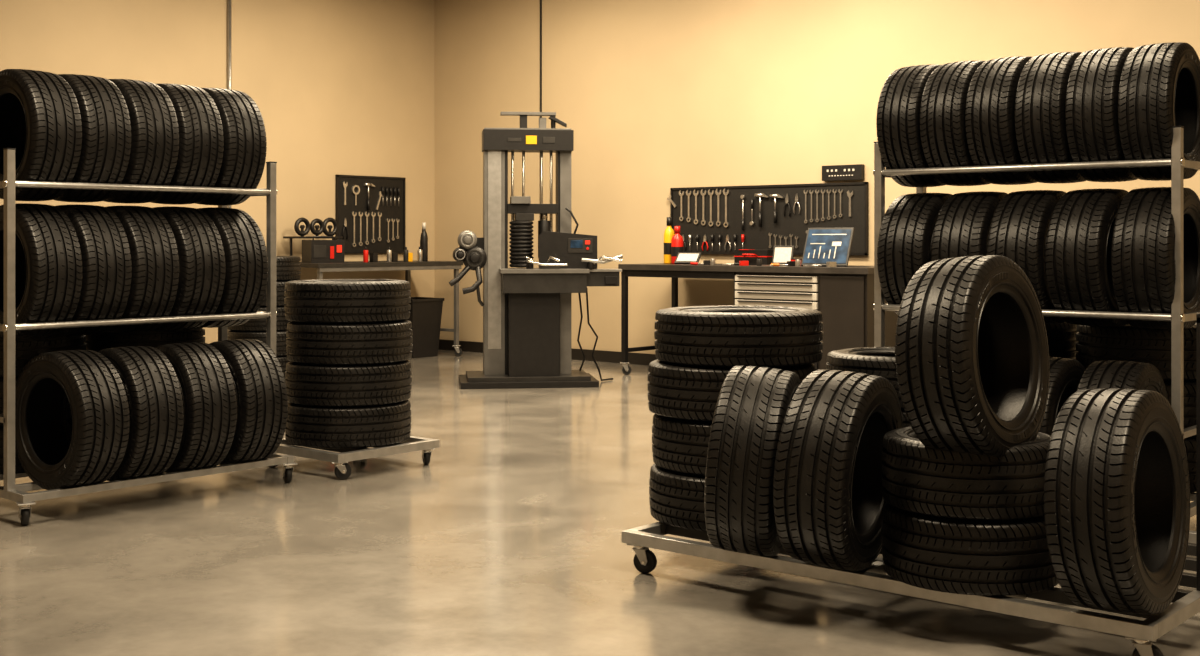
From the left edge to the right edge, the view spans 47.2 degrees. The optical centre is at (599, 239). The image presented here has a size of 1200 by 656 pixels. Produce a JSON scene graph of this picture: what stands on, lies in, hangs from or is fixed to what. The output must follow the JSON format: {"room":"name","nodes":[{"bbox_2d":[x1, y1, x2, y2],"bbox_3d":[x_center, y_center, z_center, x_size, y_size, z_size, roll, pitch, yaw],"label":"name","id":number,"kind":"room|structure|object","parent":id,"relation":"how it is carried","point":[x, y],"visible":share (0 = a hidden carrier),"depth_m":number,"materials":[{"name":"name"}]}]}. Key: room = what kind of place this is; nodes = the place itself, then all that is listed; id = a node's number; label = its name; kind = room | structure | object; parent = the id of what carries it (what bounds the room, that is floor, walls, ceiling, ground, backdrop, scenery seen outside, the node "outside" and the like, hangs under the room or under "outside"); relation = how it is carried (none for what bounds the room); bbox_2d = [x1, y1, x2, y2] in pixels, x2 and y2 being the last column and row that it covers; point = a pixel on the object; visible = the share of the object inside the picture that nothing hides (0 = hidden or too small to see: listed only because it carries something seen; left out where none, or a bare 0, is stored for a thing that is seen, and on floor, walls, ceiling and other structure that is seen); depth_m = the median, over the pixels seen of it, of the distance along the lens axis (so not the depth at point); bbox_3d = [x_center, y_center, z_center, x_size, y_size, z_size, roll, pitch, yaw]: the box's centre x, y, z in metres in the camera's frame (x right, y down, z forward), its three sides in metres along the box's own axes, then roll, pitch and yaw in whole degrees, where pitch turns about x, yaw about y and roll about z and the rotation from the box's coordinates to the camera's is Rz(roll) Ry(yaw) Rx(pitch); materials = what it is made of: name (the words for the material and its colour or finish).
{"room":"tire shop","nodes":[
{"label":"tire shop","id":0,"kind":"room"},
{"bbox_2d":[0,0,433,343],"bbox_3d":[-6.210,-0.800,10.136,0.150,4.000,13.590,0,0,41],"label":"wall","id":1,"kind":"structure","parent":0,"point":[338,87],"depth_m":13.72,"materials":[{"name":"beige paint"}]},
{"bbox_2d":[228,0,230,330],"bbox_3d":[-3.534,-0.855,13.104,0.045,3.890,0.070,0,0,41],"label":"trim","id":2,"kind":"structure","parent":1,"relation":"attached to","point":[229,1],"depth_m":13.09,"materials":[{"name":"grey metal"}]},
{"bbox_2d":[335,175,404,253],"bbox_3d":[-2.392,-0.265,14.417,0.058,0.810,0.920,0,0,41],"label":"pegboard","id":3,"kind":"object","parent":1,"relation":"attached to","point":[369,210],"visible":1,"depth_m":14.40,"materials":[{"name":"grey metal"}]},
{"bbox_2d":[0,349,1199,655],"bbox_3d":[-0.751,1.260,5.449,14.540,0.120,13.590,0,0,41],"label":"floor","id":4,"kind":"structure","parent":0,"point":[508,542],"depth_m":5.05,"materials":[{"name":"concrete"}]},
{"bbox_2d":[0,148,297,525],"bbox_3d":[-2.397,0.405,6.639,1.225,1.591,1.448,0,0,41],"label":"rack","id":5,"kind":"object","parent":4,"relation":"on","point":[12,491],"visible":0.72,"depth_m":6.04,"materials":[{"name":"grey metal"}]},
{"bbox_2d":[0,419,71,473],"bbox_3d":[-2.765,0.955,6.501,0.620,0.224,0.620,0,0,-23],"label":"tire","id":6,"kind":"object","parent":5,"relation":"on","point":[18,467],"visible":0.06,"depth_m":6.22,"materials":[{"name":"rubber"}]},
{"bbox_2d":[0,377,71,425],"bbox_3d":[-2.766,0.735,6.495,0.620,0.224,0.620,0,0,9],"label":"tire","id":7,"kind":"object","parent":6,"relation":"on","point":[69,415],"visible":0.09,"depth_m":6.20,"materials":[{"name":"rubber"}]},
{"bbox_2d":[0,335,85,377],"bbox_3d":[-2.763,0.515,6.497,0.620,0.224,0.620,0,0,15],"label":"tire","id":8,"kind":"object","parent":7,"relation":"on","point":[26,349],"visible":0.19,"depth_m":6.26,"materials":[{"name":"rubber"}]},
{"bbox_2d":[0,69,81,200],"bbox_3d":[-2.555,-0.466,6.128,0.585,0.585,0.232,0,0,40],"label":"tire","id":9,"kind":"object","parent":5,"relation":"on","point":[40,116],"visible":0.84,"depth_m":5.98,"materials":[{"name":"rubber"}]},
{"bbox_2d":[0,203,82,337],"bbox_3d":[-2.554,0.137,6.128,0.600,0.600,0.238,0,0,42],"label":"tire","id":10,"kind":"object","parent":5,"relation":"on","point":[48,256],"visible":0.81,"depth_m":5.96,"materials":[{"name":"rubber"}]},
{"bbox_2d":[15,350,129,489],"bbox_3d":[-2.331,0.787,6.035,0.605,0.605,0.246,0,0,37],"label":"tire","id":11,"kind":"object","parent":5,"relation":"on","point":[93,388],"visible":0.98,"depth_m":5.93,"materials":[{"name":"rubber"}]},
{"bbox_2d":[53,74,130,201],"bbox_3d":[-2.394,-0.466,6.314,0.585,0.585,0.238,0,0,43],"label":"tire","id":12,"kind":"object","parent":5,"relation":"on","point":[106,127],"visible":0.6,"depth_m":6.14,"materials":[{"name":"rubber"}]},
{"bbox_2d":[56,205,131,334],"bbox_3d":[-2.395,0.137,6.314,0.600,0.600,0.232,0,0,43],"label":"tire","id":13,"kind":"object","parent":5,"relation":"on","point":[103,240],"visible":0.53,"depth_m":6.14,"materials":[{"name":"rubber"}]},
{"bbox_2d":[98,346,183,480],"bbox_3d":[-2.143,0.787,6.254,0.605,0.605,0.244,0,0,44],"label":"tire","id":14,"kind":"object","parent":5,"relation":"on","point":[150,381],"visible":0.62,"depth_m":6.07,"materials":[{"name":"rubber"}]},
{"bbox_2d":[104,79,178,202],"bbox_3d":[-2.235,-0.466,6.500,0.585,0.585,0.235,0,0,43],"label":"tire","id":15,"kind":"object","parent":5,"relation":"on","point":[154,152],"visible":0.5,"depth_m":6.33,"materials":[{"name":"rubber"}]},
{"bbox_2d":[106,206,178,332],"bbox_3d":[-2.235,0.137,6.500,0.600,0.600,0.234,0,0,44],"label":"tire","id":16,"kind":"object","parent":5,"relation":"on","point":[151,239],"visible":0.55,"depth_m":6.32,"materials":[{"name":"rubber"}]},
{"bbox_2d":[151,83,223,204],"bbox_3d":[-2.075,-0.466,6.686,0.585,0.585,0.232,0,0,44],"label":"tire","id":17,"kind":"object","parent":5,"relation":"on","point":[201,138],"visible":0.54,"depth_m":6.51,"materials":[{"name":"rubber"}]},
{"bbox_2d":[154,207,225,329],"bbox_3d":[-2.075,0.137,6.686,0.600,0.600,0.235,0,0,43],"label":"tire","id":18,"kind":"object","parent":5,"relation":"on","point":[202,265],"visible":0.54,"depth_m":6.51,"materials":[{"name":"rubber"}]},
{"bbox_2d":[156,342,236,472],"bbox_3d":[-1.955,0.787,6.473,0.241,0.604,0.605,0,0,-44],"label":"tire","id":19,"kind":"object","parent":5,"relation":"on","point":[204,376],"visible":0.7,"depth_m":6.29,"materials":[{"name":"rubber"}]},
{"bbox_2d":[195,88,266,204],"bbox_3d":[-1.915,-0.466,6.873,0.585,0.584,0.235,0,0,44],"label":"tire","id":20,"kind":"object","parent":5,"relation":"on","point":[244,153],"visible":0.45,"depth_m":6.70,"materials":[{"name":"rubber"}]},
{"bbox_2d":[198,207,267,327],"bbox_3d":[-1.915,0.137,6.873,0.599,0.598,0.235,0,0,43],"label":"tire","id":21,"kind":"object","parent":5,"relation":"on","point":[246,258],"visible":0.46,"depth_m":6.70,"materials":[{"name":"rubber"}]},
{"bbox_2d":[210,339,287,464],"bbox_3d":[-1.766,0.787,6.693,0.243,0.604,0.605,0,0,-43],"label":"tire","id":22,"kind":"object","parent":5,"relation":"on","point":[257,373],"visible":0.66,"depth_m":6.50,"materials":[{"name":"rubber"}]},
{"bbox_3d":[-2.335,0.955,6.998,0.620,0.224,0.620,0,0,-15],"label":"tire","id":23,"kind":"object","parent":5,"relation":"on","visible":0},
{"bbox_3d":[-2.335,0.735,7.001,0.620,0.224,0.620,0,0,5],"label":"tire","id":24,"kind":"object","parent":23,"relation":"on","visible":0},
{"bbox_2d":[84,327,204,351],"bbox_3d":[-2.333,0.515,6.996,0.620,0.224,0.620,0,0,12],"label":"tire","id":25,"kind":"object","parent":24,"relation":"on","point":[152,338],"visible":0.23,"depth_m":6.73,"materials":[{"name":"rubber"}]},
{"bbox_2d":[277,356,289,377],"bbox_3d":[-2.909,1.093,11.883,0.640,0.216,0.640,0,0,-20],"label":"tire","id":26,"kind":"object","parent":4,"relation":"on","point":[283,360],"visible":0.04,"depth_m":11.66,"materials":[{"name":"rubber"}]},
{"bbox_2d":[228,330,288,355],"bbox_3d":[-2.895,0.881,11.884,0.640,0.216,0.640,0,0,-45],"label":"tire","id":27,"kind":"object","parent":26,"relation":"on","point":[281,337],"visible":0.27,"depth_m":11.62,"materials":[{"name":"rubber"}]},
{"bbox_2d":[228,306,290,331],"bbox_3d":[-2.906,0.669,11.896,0.640,0.216,0.640,0,0,8],"label":"tire","id":28,"kind":"object","parent":27,"relation":"on","point":[256,324],"visible":0.27,"depth_m":11.62,"materials":[{"name":"rubber"}]},
{"bbox_2d":[260,281,288,306],"bbox_3d":[-2.891,0.457,11.893,0.640,0.216,0.640,0,0,-4],"label":"tire","id":29,"kind":"object","parent":28,"relation":"on","point":[280,285],"visible":0.2,"depth_m":11.64,"materials":[{"name":"rubber"}]},
{"bbox_2d":[276,256,300,280],"bbox_3d":[-2.917,0.245,11.895,0.640,0.216,0.640,0,0,36],"label":"tire","id":30,"kind":"object","parent":29,"relation":"on","point":[288,268],"visible":0.37,"depth_m":11.71,"materials":[{"name":"rubber"}]},
{"bbox_2d":[268,436,439,479],"bbox_3d":[-1.335,1.133,7.287,0.681,0.135,0.691,0,0,41],"label":"dolly","id":31,"kind":"object","parent":4,"relation":"on","point":[343,470],"visible":0.5,"depth_m":7.04,"materials":[{"name":"grey metal"}]},
{"bbox_2d":[285,400,410,448],"bbox_3d":[-1.335,0.958,7.290,0.660,0.216,0.660,0,0,-45],"label":"tire","id":32,"kind":"object","parent":31,"relation":"on","point":[387,424],"visible":0.77,"depth_m":7.01,"materials":[{"name":"rubber"}]},
{"bbox_2d":[285,360,411,406],"bbox_3d":[-1.333,0.745,7.289,0.660,0.216,0.660,0,0,-5],"label":"tire","id":33,"kind":"object","parent":32,"relation":"on","point":[387,383],"visible":0.81,"depth_m":7.01,"materials":[{"name":"rubber"}]},
{"bbox_2d":[286,320,412,364],"bbox_3d":[-1.327,0.533,7.287,0.660,0.216,0.660,0,0,-22],"label":"tire","id":34,"kind":"object","parent":33,"relation":"on","point":[382,342],"visible":0.82,"depth_m":7.01,"materials":[{"name":"rubber"}]},
{"bbox_2d":[284,279,410,323],"bbox_3d":[-1.337,0.320,7.288,0.660,0.216,0.660,0,0,30],"label":"tire","id":35,"kind":"object","parent":34,"relation":"on","point":[332,301],"visible":1,"depth_m":7.01,"materials":[{"name":"rubber"}]},
{"bbox_2d":[300,261,462,355],"bbox_3d":[-2.338,0.710,13.777,0.863,0.980,1.862,0,0,41],"label":"workbench","id":36,"kind":"object","parent":4,"relation":"on","point":[347,266],"visible":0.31,"depth_m":13.70,"materials":[{"name":"grey metal"}]},
{"bbox_2d":[283,217,342,255],"bbox_3d":[-2.845,-0.003,13.633,0.200,0.446,0.580,0,0,41],"label":"stand","id":37,"kind":"object","parent":36,"relation":"on","point":[309,226],"visible":0.86,"depth_m":13.61,"materials":[{"name":"metal"}]},
{"bbox_2d":[302,236,343,262],"bbox_3d":[-2.685,0.090,13.323,0.340,0.259,0.248,0,0,-34],"label":"charger","id":38,"kind":"object","parent":36,"relation":"on","point":[313,251],"visible":1,"depth_m":13.23,"materials":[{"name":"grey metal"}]},
{"bbox_2d":[363,247,421,261],"bbox_3d":[-2.098,0.144,13.802,0.115,0.150,0.760,0,0,41],"label":"supplies","id":39,"kind":"object","parent":36,"relation":"on","point":[373,257],"visible":0.98,"depth_m":13.82,"materials":[{"name":"metal"}]},
{"bbox_2d":[420,223,427,260],"bbox_3d":[-1.817,0.019,14.187,0.077,0.400,0.077,0,0,41],"label":"oil bottle","id":40,"kind":"object","parent":36,"relation":"on","point":[424,238],"visible":0.94,"depth_m":14.16,"materials":[{"name":"black plastic"}]},
{"bbox_2d":[406,297,443,357],"bbox_3d":[-1.914,0.899,14.165,0.438,0.600,0.438,0,0,41],"label":"waste bin","id":41,"kind":"object","parent":4,"relation":"on","point":[425,312],"visible":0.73,"depth_m":14.03,"materials":[{"name":"black plastic"}]},
{"bbox_2d":[449,112,622,388],"bbox_3d":[-0.551,0.068,11.450,1.417,2.265,0.722,0,0,-7],"label":"machine","id":42,"kind":"object","parent":4,"relation":"on","point":[527,311],"visible":1,"depth_m":11.30,"materials":[{"name":"grey metal"}]},
{"bbox_2d":[618,263,898,374],"bbox_3d":[1.374,0.708,11.718,2.522,0.985,0.833,0,0,41],"label":"workbench","id":43,"kind":"object","parent":4,"relation":"on","point":[844,296],"visible":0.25,"depth_m":10.97,"materials":[{"name":"grey metal"}]},
{"bbox_2d":[664,217,674,263],"bbox_3d":[0.628,0.004,12.444,0.101,0.420,0.101,0,0,41],"label":"spray bottle","id":44,"kind":"object","parent":43,"relation":"on","point":[669,232],"visible":0.86,"depth_m":12.40,"materials":[{"name":"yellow plastic"}]},
{"bbox_2d":[671,226,683,263],"bbox_3d":[0.694,0.044,12.321,0.111,0.340,0.111,0,0,41],"label":"spray bottle","id":45,"kind":"object","parent":43,"relation":"on","point":[677,239],"visible":0.77,"depth_m":12.28,"materials":[{"name":"red plastic"}]},
{"bbox_2d":[674,252,701,263],"bbox_3d":[0.778,0.161,12.132,0.220,0.103,0.105,0,0,27],"label":"price card","id":46,"kind":"object","parent":43,"relation":"on","point":[682,257],"visible":0.96,"depth_m":12.12,"materials":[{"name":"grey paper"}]},
{"bbox_2d":[734,249,772,264],"bbox_3d":[1.337,0.147,11.811,0.344,0.134,0.220,0,0,41],"label":"tool case","id":47,"kind":"object","parent":43,"relation":"on","point":[751,255],"visible":0.85,"depth_m":11.73,"materials":[{"name":"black plastic"}]},
{"bbox_2d":[772,246,794,263],"bbox_3d":[1.547,0.130,11.579,0.180,0.166,0.086,0,0,29],"label":"card","id":48,"kind":"object","parent":43,"relation":"on","point":[781,254],"visible":0.75,"depth_m":11.56,"materials":[{"name":"white paper"}]},
{"bbox_2d":[801,227,853,266],"bbox_3d":[1.856,0.056,11.177,0.400,0.315,0.179,0,0,33],"label":"display","id":49,"kind":"object","parent":43,"relation":"on","point":[822,245],"visible":0.98,"depth_m":11.15,"materials":[{"name":"metal"}]},
{"bbox_2d":[622,313,1199,655],"bbox_3d":[1.234,0.710,4.852,1.891,0.980,1.352,0,0,41],"label":"cart","id":50,"kind":"object","parent":4,"relation":"on","point":[1185,604],"visible":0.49,"depth_m":4.13,"materials":[{"name":"grey metal"}]},
{"bbox_2d":[649,464,706,530],"bbox_3d":[0.504,0.951,5.194,0.635,0.201,0.635,0,0,40],"label":"tire","id":51,"kind":"object","parent":50,"relation":"on","point":[676,499],"visible":0.24,"depth_m":4.98,"materials":[{"name":"rubber"}]},
{"bbox_2d":[652,414,711,475],"bbox_3d":[0.514,0.753,5.201,0.635,0.201,0.635,0,0,-19],"label":"tire","id":52,"kind":"object","parent":51,"relation":"on","point":[679,445],"visible":0.26,"depth_m":4.98,"materials":[{"name":"rubber"}]},
{"bbox_2d":[647,360,814,421],"bbox_3d":[0.498,0.556,5.203,0.635,0.201,0.635,0,0,38],"label":"tire","id":53,"kind":"object","parent":52,"relation":"on","point":[685,392],"visible":0.38,"depth_m":4.96,"materials":[{"name":"rubber"}]},
{"bbox_2d":[654,305,822,366],"bbox_3d":[0.524,0.359,5.195,0.635,0.201,0.635,0,0,-10],"label":"tire","id":54,"kind":"object","parent":53,"relation":"on","point":[729,335],"visible":0.98,"depth_m":4.93,"materials":[{"name":"rubber"}]},
{"bbox_2d":[704,366,800,555],"bbox_3d":[0.523,0.735,4.599,0.273,0.625,0.620,0,0,17],"label":"tire","id":55,"kind":"object","parent":50,"relation":"on","point":[753,402],"visible":0.81,"depth_m":4.35,"materials":[{"name":"rubber"}]},
{"bbox_2d":[773,370,902,570],"bbox_3d":[0.774,0.734,4.410,0.276,0.628,0.626,0,0,27],"label":"tire","id":56,"kind":"object","parent":50,"relation":"on","point":[829,502],"visible":0.92,"depth_m":4.21,"materials":[{"name":"rubber"}]},
{"bbox_2d":[882,502,1058,595],"bbox_3d":[1.157,0.938,4.281,0.545,0.226,0.545,0,0,7],"label":"tire","id":57,"kind":"object","parent":50,"relation":"on","point":[941,554],"visible":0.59,"depth_m":4.05,"materials":[{"name":"rubber"}]},
{"bbox_2d":[882,426,1050,519],"bbox_3d":[1.156,0.716,4.281,0.545,0.226,0.545,0,0,39],"label":"tire","id":58,"kind":"object","parent":57,"relation":"on","point":[916,478],"visible":0.69,"depth_m":4.05,"materials":[{"name":"rubber"}]},
{"bbox_2d":[895,255,1049,456],"bbox_3d":[1.137,0.356,4.164,0.281,0.620,0.616,0,0,43],"label":"tire","id":59,"kind":"object","parent":58,"relation":"on","point":[972,349],"visible":0.94,"depth_m":4.01,"materials":[{"name":"rubber"}]},
{"bbox_2d":[1044,388,1189,614],"bbox_3d":[1.476,0.736,3.899,0.260,0.627,0.625,0,0,37],"label":"tire","id":60,"kind":"object","parent":50,"relation":"on","point":[1117,484],"visible":1,"depth_m":3.73,"materials":[{"name":"rubber"}]},
{"bbox_3d":[1.226,0.950,5.542,0.620,0.203,0.620,0,0,11],"label":"tire","id":61,"kind":"object","parent":50,"relation":"on","visible":0},
{"bbox_2d":[901,409,910,427],"bbox_3d":[1.223,0.750,5.543,0.620,0.203,0.620,0,0,45],"label":"tire","id":62,"kind":"object","parent":61,"relation":"on","point":[906,423],"visible":0.02,"depth_m":5.25,"materials":[{"name":"rubber"}]},
{"bbox_2d":[826,347,903,408],"bbox_3d":[1.225,0.551,5.538,0.620,0.203,0.620,0,0,42],"label":"tire","id":63,"kind":"object","parent":62,"relation":"on","point":[878,361],"visible":0.22,"depth_m":5.35,"materials":[{"name":"rubber"}]},
{"bbox_2d":[873,126,1199,516],"bbox_3d":[2.047,0.377,6.129,1.418,1.646,1.225,0,0,41],"label":"rack","id":64,"kind":"object","parent":4,"relation":"on","point":[1177,162],"visible":0.22,"depth_m":5.48,"materials":[{"name":"grey metal"}]},
{"bbox_2d":[876,65,944,186],"bbox_3d":[1.488,-0.523,6.314,0.216,0.559,0.560,0,0,39],"label":"tire","id":65,"kind":"object","parent":64,"relation":"on","point":[899,103],"visible":0.62,"depth_m":6.13,"materials":[{"name":"rubber"}]},
{"bbox_2d":[877,193,951,314],"bbox_3d":[1.503,0.074,6.302,0.242,0.580,0.580,0,0,39],"label":"tire","id":66,"kind":"object","parent":64,"relation":"on","point":[907,227],"visible":0.54,"depth_m":6.11,"materials":[{"name":"rubber"}]},
{"bbox_2d":[920,60,990,185],"bbox_3d":[1.651,-0.523,6.174,0.213,0.560,0.560,0,0,40],"label":"tire","id":67,"kind":"object","parent":64,"relation":"on","point":[943,133],"visible":0.59,"depth_m":5.99,"materials":[{"name":"rubber"}]},
{"bbox_2d":[931,191,1006,260],"bbox_3d":[1.702,0.074,6.131,0.244,0.580,0.580,0,0,38],"label":"tire","id":68,"kind":"object","parent":64,"relation":"on","point":[963,222],"visible":0.39,"depth_m":5.94,"materials":[{"name":"rubber"}]},
{"bbox_2d":[965,56,1036,184],"bbox_3d":[1.815,-0.523,6.034,0.219,0.560,0.560,0,0,42],"label":"tire","id":69,"kind":"object","parent":64,"relation":"on","point":[991,95],"visible":0.66,"depth_m":5.85,"materials":[{"name":"rubber"}]},
{"bbox_2d":[987,190,1065,323],"bbox_3d":[1.900,0.074,5.960,0.242,0.580,0.580,0,0,40],"label":"tire","id":70,"kind":"object","parent":64,"relation":"on","point":[1020,221],"visible":0.44,"depth_m":5.75,"materials":[{"name":"rubber"}]},
{"bbox_2d":[1015,52,1086,183],"bbox_3d":[1.978,-0.523,5.894,0.213,0.560,0.560,0,0,39],"label":"tire","id":71,"kind":"object","parent":64,"relation":"on","point":[1040,125],"visible":0.67,"depth_m":5.71,"materials":[{"name":"rubber"}]},
{"bbox_2d":[1039,357,1085,434],"bbox_3d":[1.856,0.787,5.708,0.238,0.605,0.605,0,0,38],"label":"tire","id":72,"kind":"object","parent":64,"relation":"on","point":[1066,374],"visible":0.17,"depth_m":5.55,"materials":[{"name":"rubber"}]},
{"bbox_2d":[1045,189,1127,326],"bbox_3d":[2.099,0.074,5.789,0.250,0.580,0.581,0,0,43],"label":"tire","id":73,"kind":"object","parent":64,"relation":"on","point":[1078,249],"visible":0.77,"depth_m":5.61,"materials":[{"name":"rubber"}]},
{"bbox_2d":[1065,47,1137,181],"bbox_3d":[2.142,-0.523,5.753,0.215,0.559,0.559,0,0,38],"label":"tire","id":74,"kind":"object","parent":64,"relation":"on","point":[1091,104],"visible":0.59,"depth_m":5.57,"materials":[{"name":"rubber"}]},
{"bbox_2d":[1077,360,1167,399],"bbox_3d":[2.092,0.787,5.506,0.237,0.604,0.604,0,0,38],"label":"tire","id":75,"kind":"object","parent":64,"relation":"on","point":[1109,374],"visible":0.26,"depth_m":5.40,"materials":[{"name":"rubber"}]},
{"bbox_2d":[1111,187,1199,328],"bbox_3d":[2.298,0.074,5.619,0.242,0.580,0.580,0,0,39],"label":"tire","id":76,"kind":"object","parent":64,"relation":"on","point":[1143,265],"visible":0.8,"depth_m":5.45,"materials":[{"name":"rubber"}]},
{"bbox_2d":[1118,42,1199,180],"bbox_3d":[2.305,-0.523,5.613,0.213,0.560,0.560,0,0,39],"label":"tire","id":77,"kind":"object","parent":64,"relation":"on","point":[1159,85],"visible":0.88,"depth_m":5.45,"materials":[{"name":"rubber"}]},
{"bbox_2d":[1184,437,1195,492],"bbox_3d":[2.424,0.948,6.050,0.620,0.239,0.620,0,0,-38],"label":"tire","id":78,"kind":"object","parent":64,"relation":"on","point":[1189,442],"visible":0.06,"depth_m":5.75,"materials":[{"name":"rubber"}]},
{"bbox_2d":[1164,381,1195,436],"bbox_3d":[2.427,0.713,6.044,0.620,0.239,0.620,0,0,41],"label":"tire","id":79,"kind":"object","parent":78,"relation":"on","point":[1189,386],"visible":0.05,"depth_m":5.74,"materials":[{"name":"rubber"}]},
{"bbox_2d":[1076,323,1195,380],"bbox_3d":[2.424,0.477,6.051,0.620,0.239,0.620,0,0,-1],"label":"tire","id":80,"kind":"object","parent":79,"relation":"on","point":[1127,342],"visible":0.44,"depth_m":5.80,"materials":[{"name":"rubber"}]},
{"bbox_3d":[1.931,0.947,6.478,0.620,0.239,0.620,0,0,-2],"label":"tire","id":81,"kind":"object","parent":64,"relation":"on","visible":0},
{"bbox_3d":[1.935,0.712,6.476,0.620,0.239,0.620,0,0,-2],"label":"tire","id":82,"kind":"object","parent":81,"relation":"on","visible":0},
{"bbox_2d":[1045,322,1078,359],"bbox_3d":[1.936,0.477,6.475,0.620,0.239,0.620,0,0,-45],"label":"tire","id":83,"kind":"object","parent":82,"relation":"on","point":[1061,337],"visible":0.09,"depth_m":6.21,"materials":[{"name":"rubber"}]},
{"bbox_2d":[434,0,1199,353],"bbox_3d":[3.626,-0.800,10.548,14.240,4.000,0.150,0,0,41],"label":"wall","id":84,"kind":"structure","parent":0,"point":[656,97],"depth_m":12.96,"materials":[{"name":"beige paint"}]},
{"bbox_2d":[540,0,541,117],"bbox_3d":[-0.607,-0.855,14.076,0.020,3.890,0.012,0,0,41],"label":"trim","id":85,"kind":"structure","parent":84,"relation":"attached to","point":[540,0],"depth_m":14.07,"materials":[{"name":"grey metal"}]},
{"bbox_2d":[438,339,657,364],"bbox_3d":[3.578,1.145,10.478,14.222,0.110,0.018,0,0,41],"label":"baseboard","id":86,"kind":"structure","parent":84,"relation":"attached to","point":[468,346],"depth_m":13.61,"materials":[{"name":"black plastic"}]},
{"bbox_2d":[667,182,867,254],"bbox_3d":[1.441,-0.180,12.279,2.132,0.620,0.060,0,0,41],"label":"pegboard","id":87,"kind":"object","parent":84,"relation":"attached to","point":[721,219],"visible":0.85,"depth_m":12.26,"materials":[{"name":"grey metal"}]},
{"bbox_2d":[822,164,863,180],"bbox_3d":[2.077,-0.575,11.744,0.390,0.130,0.052,0,0,41],"label":"wall sign","id":88,"kind":"object","parent":84,"relation":"attached to","point":[833,172],"visible":1,"depth_m":11.72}
]}

